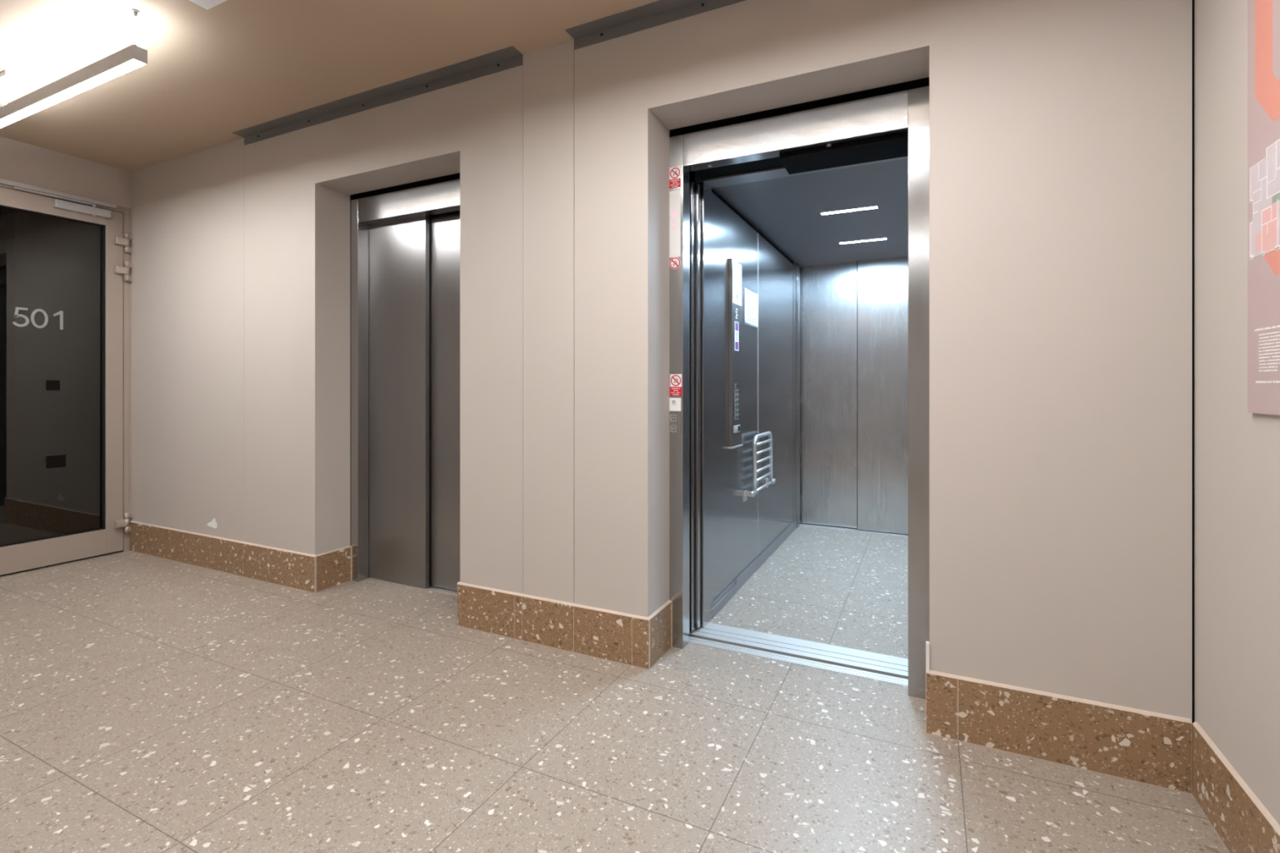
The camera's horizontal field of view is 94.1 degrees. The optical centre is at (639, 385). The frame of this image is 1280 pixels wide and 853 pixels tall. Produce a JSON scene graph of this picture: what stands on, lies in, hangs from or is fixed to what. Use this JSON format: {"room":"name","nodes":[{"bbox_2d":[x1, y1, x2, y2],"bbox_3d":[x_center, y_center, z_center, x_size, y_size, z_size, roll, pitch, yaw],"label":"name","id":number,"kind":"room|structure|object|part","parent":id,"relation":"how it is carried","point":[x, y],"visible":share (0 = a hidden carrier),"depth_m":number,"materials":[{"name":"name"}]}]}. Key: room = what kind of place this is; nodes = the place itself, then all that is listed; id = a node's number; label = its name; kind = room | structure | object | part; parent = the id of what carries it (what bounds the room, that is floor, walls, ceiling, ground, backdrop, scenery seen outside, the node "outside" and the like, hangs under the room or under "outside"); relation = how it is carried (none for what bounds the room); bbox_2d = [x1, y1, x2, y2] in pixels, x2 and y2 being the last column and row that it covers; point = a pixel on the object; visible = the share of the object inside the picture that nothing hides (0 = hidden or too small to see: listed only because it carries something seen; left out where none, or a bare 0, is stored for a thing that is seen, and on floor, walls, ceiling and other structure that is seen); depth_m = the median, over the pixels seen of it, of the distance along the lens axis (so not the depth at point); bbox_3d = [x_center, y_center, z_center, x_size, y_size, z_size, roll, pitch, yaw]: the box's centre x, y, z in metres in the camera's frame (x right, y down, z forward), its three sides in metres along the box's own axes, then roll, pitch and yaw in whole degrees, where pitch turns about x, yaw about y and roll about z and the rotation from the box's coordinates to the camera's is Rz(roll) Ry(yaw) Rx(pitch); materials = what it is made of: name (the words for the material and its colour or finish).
{"room":"elevator lobby","nodes":[
{"label":"elevator lobby","id":0,"kind":"room"},
{"bbox_2d":[0,206,102,533],"bbox_3d":[-5.043,-0.227,3.557,1.880,2.754,3.000,0,0,26],"label":"wall","id":1,"kind":"structure","parent":0,"point":[51,264],"depth_m":4.75,"materials":[{"name":"grey paint"}]},
{"bbox_2d":[0,136,130,208],"bbox_3d":[-4.755,-0.177,1.861,0.120,2.654,5.200,0,0,26],"label":"wall","id":2,"kind":"structure","parent":0,"point":[22,162],"depth_m":3.84,"materials":[{"name":"beige paint"}]},
{"bbox_2d":[0,177,132,575],"bbox_3d":[-3.820,-0.046,3.668,0.104,2.392,1.129,0,0,26],"label":"door","id":3,"kind":"structure","parent":2,"relation":"in","point":[115,220],"depth_m":4.05,"materials":[{"name":"paint"}]},
{"bbox_3d":[-3.718,-1.207,3.800,0.012,0.010,0.395,0,0,26],"label":"closer arm","id":4,"kind":"part","parent":3,"relation":"part of","materials":[{"name":"silver metal"}]},
{"bbox_2d":[0,0,659,171],"bbox_3d":[-2.089,-1.579,0.649,5.975,0.150,5.650,0,0,26],"label":"ceiling","id":5,"kind":"structure","parent":0,"point":[226,68],"depth_m":2.66,"materials":[{"name":"paint"}]},
{"bbox_2d":[0,8,147,128],"bbox_3d":[-2.715,-1.398,2.736,1.625,0.212,0.090,0,0,26],"label":"pendant lamp","id":6,"kind":"object","parent":5,"relation":"hanging from","point":[131,58],"visible":1,"depth_m":2.62,"materials":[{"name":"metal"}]},
{"bbox_3d":[-3.139,-1.404,2.939,0.006,0.149,0.014,0,0,26],"label":"power cord","id":7,"kind":"part","parent":6,"relation":"part of","materials":[{"name":"white plastic"}]},
{"bbox_3d":[-3.105,-1.404,2.918,0.005,0.148,0.005,0,0,3],"label":"power cord","id":8,"kind":"part","parent":6,"relation":"part of","materials":[{"name":"white plastic"}]},
{"bbox_2d":[0,58,144,127],"bbox_3d":[-2.720,-1.294,2.727,1.617,0.003,0.039,0,0,26],"label":"diffuser","id":9,"kind":"object","parent":6,"relation":"attached to","point":[118,68],"depth_m":2.61,"materials":[{"name":"white plastic"}]},
{"bbox_2d":[189,0,226,9],"bbox_3d":[-1.581,-1.500,1.964,0.616,0.006,0.614,0,0,26],"label":"access panel","id":10,"kind":"object","parent":5,"relation":"attached to","point":[206,4],"visible":1,"depth_m":2.33,"materials":[{"name":"white plastic"}]},
{"bbox_2d":[231,45,522,145],"bbox_3d":[-1.476,-1.480,3.118,2.064,0.048,0.074,0,0,26],"label":"rail","id":11,"kind":"object","parent":5,"relation":"attached to","point":[509,57],"visible":1,"depth_m":3.03,"materials":[{"name":"metal"}]},
{"bbox_2d":[564,0,745,49],"bbox_3d":[0.622,-1.480,2.099,2.049,0.048,0.074,0,0,26],"label":"rail","id":12,"kind":"object","parent":5,"relation":"attached to","point":[660,12],"visible":1,"depth_m":2.42,"materials":[{"name":"metal"}]},
{"bbox_2d":[350,194,352,546],"bbox_3d":[-2.586,-0.177,3.954,1.954,2.654,0.010,0,0,26],"label":"wall","id":13,"kind":"structure","parent":0,"point":[351,196],"depth_m":3.52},
{"bbox_2d":[0,522,1229,852],"bbox_3d":[-2.889,1.210,1.039,7.755,0.120,5.652,0,0,26],"label":"floor","id":14,"kind":"structure","parent":0,"point":[148,704],"depth_m":1.88,"materials":[{"name":"stone"}]},
{"bbox_2d":[352,76,928,199],"bbox_3d":[-0.192,-1.147,2.924,3.500,0.025,0.241,0,0,26],"label":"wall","id":15,"kind":"structure","parent":0,"point":[921,82],"depth_m":2.49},
{"bbox_2d":[130,0,1194,723],"bbox_3d":[-0.995,-0.177,3.050,5.805,2.654,0.226,0,0,26],"label":"wall","id":16,"kind":"structure","parent":0,"point":[1061,132],"depth_m":2.36,"materials":[{"name":"beige paint"}]},
{"bbox_2d":[129,520,351,593],"bbox_3d":[-2.636,1.046,3.842,1.962,0.208,0.236,0,0,26],"label":"baseboard","id":17,"kind":"structure","parent":16,"relation":"attached to","point":[312,573],"depth_m":3.58,"materials":[{"name":"stone"}]},
{"bbox_2d":[351,178,460,595],"bbox_3d":[-1.207,0.041,3.360,1.113,2.279,0.144,0,0,26],"label":"elevator","id":18,"kind":"object","parent":16,"relation":"attached to","point":[406,243],"visible":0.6,"depth_m":3.42,"materials":[{"name":"metal"}]},
{"bbox_3d":[-1.424,0.077,3.486,0.487,2.134,0.028,0,0,26],"label":"door panel","id":19,"kind":"part","parent":18,"relation":"part of","materials":[{"name":"metal"}]},
{"bbox_3d":[-1.194,1.163,3.396,0.919,0.033,0.068,0,0,26],"label":"sill","id":20,"kind":"part","parent":18,"relation":"part of","materials":[{"name":"metal"}]},
{"bbox_3d":[-0.994,0.075,3.320,0.552,2.130,0.028,0,0,26],"label":"door panel","id":21,"kind":"part","parent":18,"relation":"part of","materials":[{"name":"metal"}]},
{"bbox_2d":[457,582,671,670],"bbox_3d":[-0.369,1.046,2.741,1.020,0.208,0.236,0,0,26],"label":"baseboard","id":22,"kind":"structure","parent":16,"relation":"attached to","point":[628,639],"depth_m":2.59,"materials":[{"name":"stone"}]},
{"bbox_2d":[669,85,928,699],"bbox_3d":[0.567,0.041,2.554,1.270,2.279,0.244,0,0,26],"label":"elevator door frame","id":23,"kind":"structure","parent":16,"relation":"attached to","point":[895,125],"depth_m":2.36,"materials":[{"name":"metal"}]},
{"bbox_2d":[669,190,680,257],"bbox_3d":[0.148,-0.712,2.621,0.065,0.292,0.002,0,0,26],"label":"indicator","id":24,"kind":"object","parent":23,"relation":"attached to","point":[674,196],"visible":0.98,"depth_m":2.62,"materials":[{"name":"white plastic"}]},
{"bbox_2d":[669,411,680,435],"bbox_3d":[0.149,0.164,2.619,0.063,0.105,0.004,0,0,26],"label":"panel","id":25,"kind":"object","parent":23,"relation":"attached to","point":[674,416],"visible":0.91,"depth_m":2.62,"materials":[{"name":"metal"}]},
{"bbox_2d":[669,165,680,188],"bbox_3d":[0.154,-0.917,2.618,0.054,0.091,0.002,0,0,26],"label":"prohibition sign","id":26,"kind":"object","parent":23,"relation":"attached to","point":[674,172],"visible":1,"depth_m":2.62,"materials":[{"name":"red plastic"}]},
{"bbox_3d":[0.154,-0.891,2.618,0.054,0.038,0.001,0,0,26],"label":"text panel","id":27,"kind":"part","parent":26,"relation":"part of","materials":[{"name":"red plastic"}]},
{"bbox_2d":[669,397,680,411],"bbox_3d":[0.149,0.081,2.620,0.066,0.058,0.002,0,0,26],"label":"label","id":28,"kind":"object","parent":23,"relation":"attached to","point":[674,402],"visible":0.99,"depth_m":2.62,"materials":[{"name":"white paper"}]},
{"bbox_2d":[669,257,680,269],"bbox_3d":[0.153,-0.540,2.618,0.053,0.053,0.001,0,0,26],"label":"prohibition sign","id":29,"kind":"object","parent":23,"relation":"attached to","point":[674,263],"visible":1,"depth_m":2.62,"materials":[{"name":"plastic"}]},
{"bbox_2d":[670,373,681,395],"bbox_3d":[0.158,-0.004,2.616,0.056,0.095,0.002,0,0,26],"label":"prohibition sign","id":30,"kind":"object","parent":23,"relation":"attached to","point":[675,379],"visible":1,"depth_m":2.62,"materials":[{"name":"red plastic"}]},
{"bbox_3d":[0.158,0.023,2.616,0.056,0.040,0.001,0,0,26],"label":"text panel","id":31,"kind":"part","parent":30,"relation":"part of","materials":[{"name":"red plastic"}]},
{"bbox_3d":[0.112,0.080,2.786,0.248,2.120,0.026,0,0,26],"label":"door panel","id":32,"kind":"part","parent":23,"relation":"part of","materials":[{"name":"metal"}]},
{"bbox_3d":[0.636,1.164,2.500,0.937,0.032,0.056,0,0,26],"label":"sill","id":33,"kind":"part","parent":23,"relation":"part of","materials":[{"name":"metal"}]},
{"bbox_2d":[925,641,1191,794],"bbox_3d":[1.300,1.000,1.931,0.677,0.300,0.236,0,0,26],"label":"baseboard","id":34,"kind":"structure","parent":16,"relation":"attached to","point":[1149,748],"depth_m":1.81,"materials":[{"name":"stone"}]},
{"bbox_2d":[1194,0,1279,826],"bbox_3d":[0.564,-0.177,-0.555,0.150,2.654,5.500,0,0,26],"label":"wall","id":35,"kind":"structure","parent":0,"point":[1237,451],"depth_m":1.50,"materials":[{"name":"beige paint"}]},
{"bbox_2d":[1191,721,1279,852],"bbox_3d":[0.424,1.046,-0.660,0.010,0.208,5.190,0,0,26],"label":"baseboard","id":36,"kind":"structure","parent":35,"relation":"attached to","point":[1242,823],"depth_m":1.47,"materials":[{"name":"stone"}]},
{"bbox_2d":[1247,0,1279,415],"bbox_3d":[1.214,-0.569,0.970,0.012,1.262,0.912,0,0,26],"label":"poster","id":37,"kind":"object","parent":35,"relation":"attached to","point":[1263,15],"visible":1,"depth_m":1.31,"materials":[{"name":"paper"}]},
{"bbox_3d":[1.311,1.335,3.685,1.700,0.030,2.778,0,0,26],"label":"wall","id":38,"kind":"structure","parent":0,"visible":0},
{"bbox_2d":[688,155,907,679],"bbox_3d":[1.216,0.040,3.696,1.460,2.380,2.552,0,0,26],"label":"car","id":39,"kind":"object","parent":38,"relation":"on","point":[824,366],"depth_m":3.68,"materials":[{"name":"metal"}]},
{"bbox_3d":[0.129,0.094,2.829,0.262,2.088,0.032,0,0,26],"label":"cab door panel","id":40,"kind":"part","parent":39,"relation":"part of","materials":[{"name":"metal"}]},
{"bbox_3d":[0.155,0.094,2.866,0.276,2.088,0.038,0,0,26],"label":"cab door panel","id":41,"kind":"part","parent":39,"relation":"part of","materials":[{"name":"metal"}]},
{"bbox_3d":[0.531,0.053,3.361,0.030,2.043,0.912,0,0,26],"label":"wall panel","id":42,"kind":"part","parent":39,"relation":"part of","materials":[{"name":"metal"}]},
{"bbox_3d":[0.531,-0.176,3.292,0.030,1.028,0.200,0,0,26],"label":"control panel","id":43,"kind":"part","parent":39,"relation":"part of","materials":[{"name":"silver metal"}]},
{"bbox_2d":[733,424,740,433],"bbox_3d":[0.533,0.236,3.280,0.004,0.040,0.116,0,0,26],"label":"switch","id":44,"kind":"object","parent":39,"relation":"attached to","point":[736,427],"depth_m":3.27,"materials":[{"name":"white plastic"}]},
{"bbox_3d":[0.537,-0.566,3.291,0.001,0.232,0.172,0,0,26],"label":"display plate","id":45,"kind":"part","parent":39,"relation":"part of","materials":[{"name":"white plastic"}]},
{"bbox_2d":[744,288,758,328],"bbox_3d":[0.679,-0.469,3.627,0.005,0.211,0.300,0,0,26],"label":"paper notice","id":46,"kind":"object","parent":39,"relation":"attached to","point":[751,299],"visible":1,"depth_m":3.62,"materials":[{"name":"white paper"}]},
{"bbox_3d":[0.817,1.114,3.936,0.042,0.072,2.198,0,0,26],"label":"skirting","id":47,"kind":"part","parent":39,"relation":"part of","materials":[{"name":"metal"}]},
{"bbox_2d":[742,431,776,502],"bbox_3d":[0.754,0.483,3.718,0.059,0.383,0.580,0,0,26],"label":"seat","id":48,"kind":"object","parent":39,"relation":"attached to","point":[771,480],"visible":1,"depth_m":3.64,"materials":[{"name":"metal"}]},
{"bbox_3d":[0.766,0.461,3.707,0.023,0.338,0.424,0,0,26],"label":"seat frame","id":49,"kind":"part","parent":48,"relation":"part of","materials":[{"name":"metal"}]},
{"bbox_3d":[0.969,0.053,4.263,0.030,2.043,1.078,0,0,26],"label":"wall panel","id":50,"kind":"part","parent":39,"relation":"part of","materials":[{"name":"metal"}]},
{"bbox_3d":[1.256,0.076,4.835,0.046,2.147,0.198,0,0,26],"label":"corner post","id":51,"kind":"part","parent":39,"relation":"part of","materials":[{"name":"metal"}]},
{"bbox_3d":[0.792,1.173,2.575,1.185,0.053,0.164,0,0,26],"label":"cab sill","id":52,"kind":"part","parent":39,"relation":"part of","materials":[{"name":"metal"}]},
{"bbox_3d":[1.541,0.071,4.886,0.495,2.137,0.028,0,0,26],"label":"door panel","id":53,"kind":"part","parent":39,"relation":"part of","materials":[{"name":"metal"}]},
{"bbox_2d":[820,205,878,214],"bbox_3d":[1.184,-0.996,3.379,0.306,0.003,0.042,0,0,26],"label":"ceiling light","id":54,"kind":"object","parent":39,"relation":"attached to","point":[873,206],"visible":1,"depth_m":3.37,"materials":[{"name":"plastic"}]},
{"bbox_3d":[1.821,1.159,4.694,1.125,0.022,0.072,0,0,26],"label":"sill","id":55,"kind":"part","parent":39,"relation":"part of","materials":[{"name":"metal"}]},
{"bbox_2d":[839,237,887,244],"bbox_3d":[1.529,-0.996,4.090,0.306,0.003,0.042,0,0,26],"label":"ceiling light","id":56,"kind":"object","parent":39,"relation":"attached to","point":[883,238],"visible":1,"depth_m":4.09,"materials":[{"name":"plastic"}]},
{"bbox_3d":[2.044,0.071,4.604,0.684,2.137,0.028,0,0,26],"label":"door panel","id":57,"kind":"part","parent":39,"relation":"part of","materials":[{"name":"metal"}]}
]}

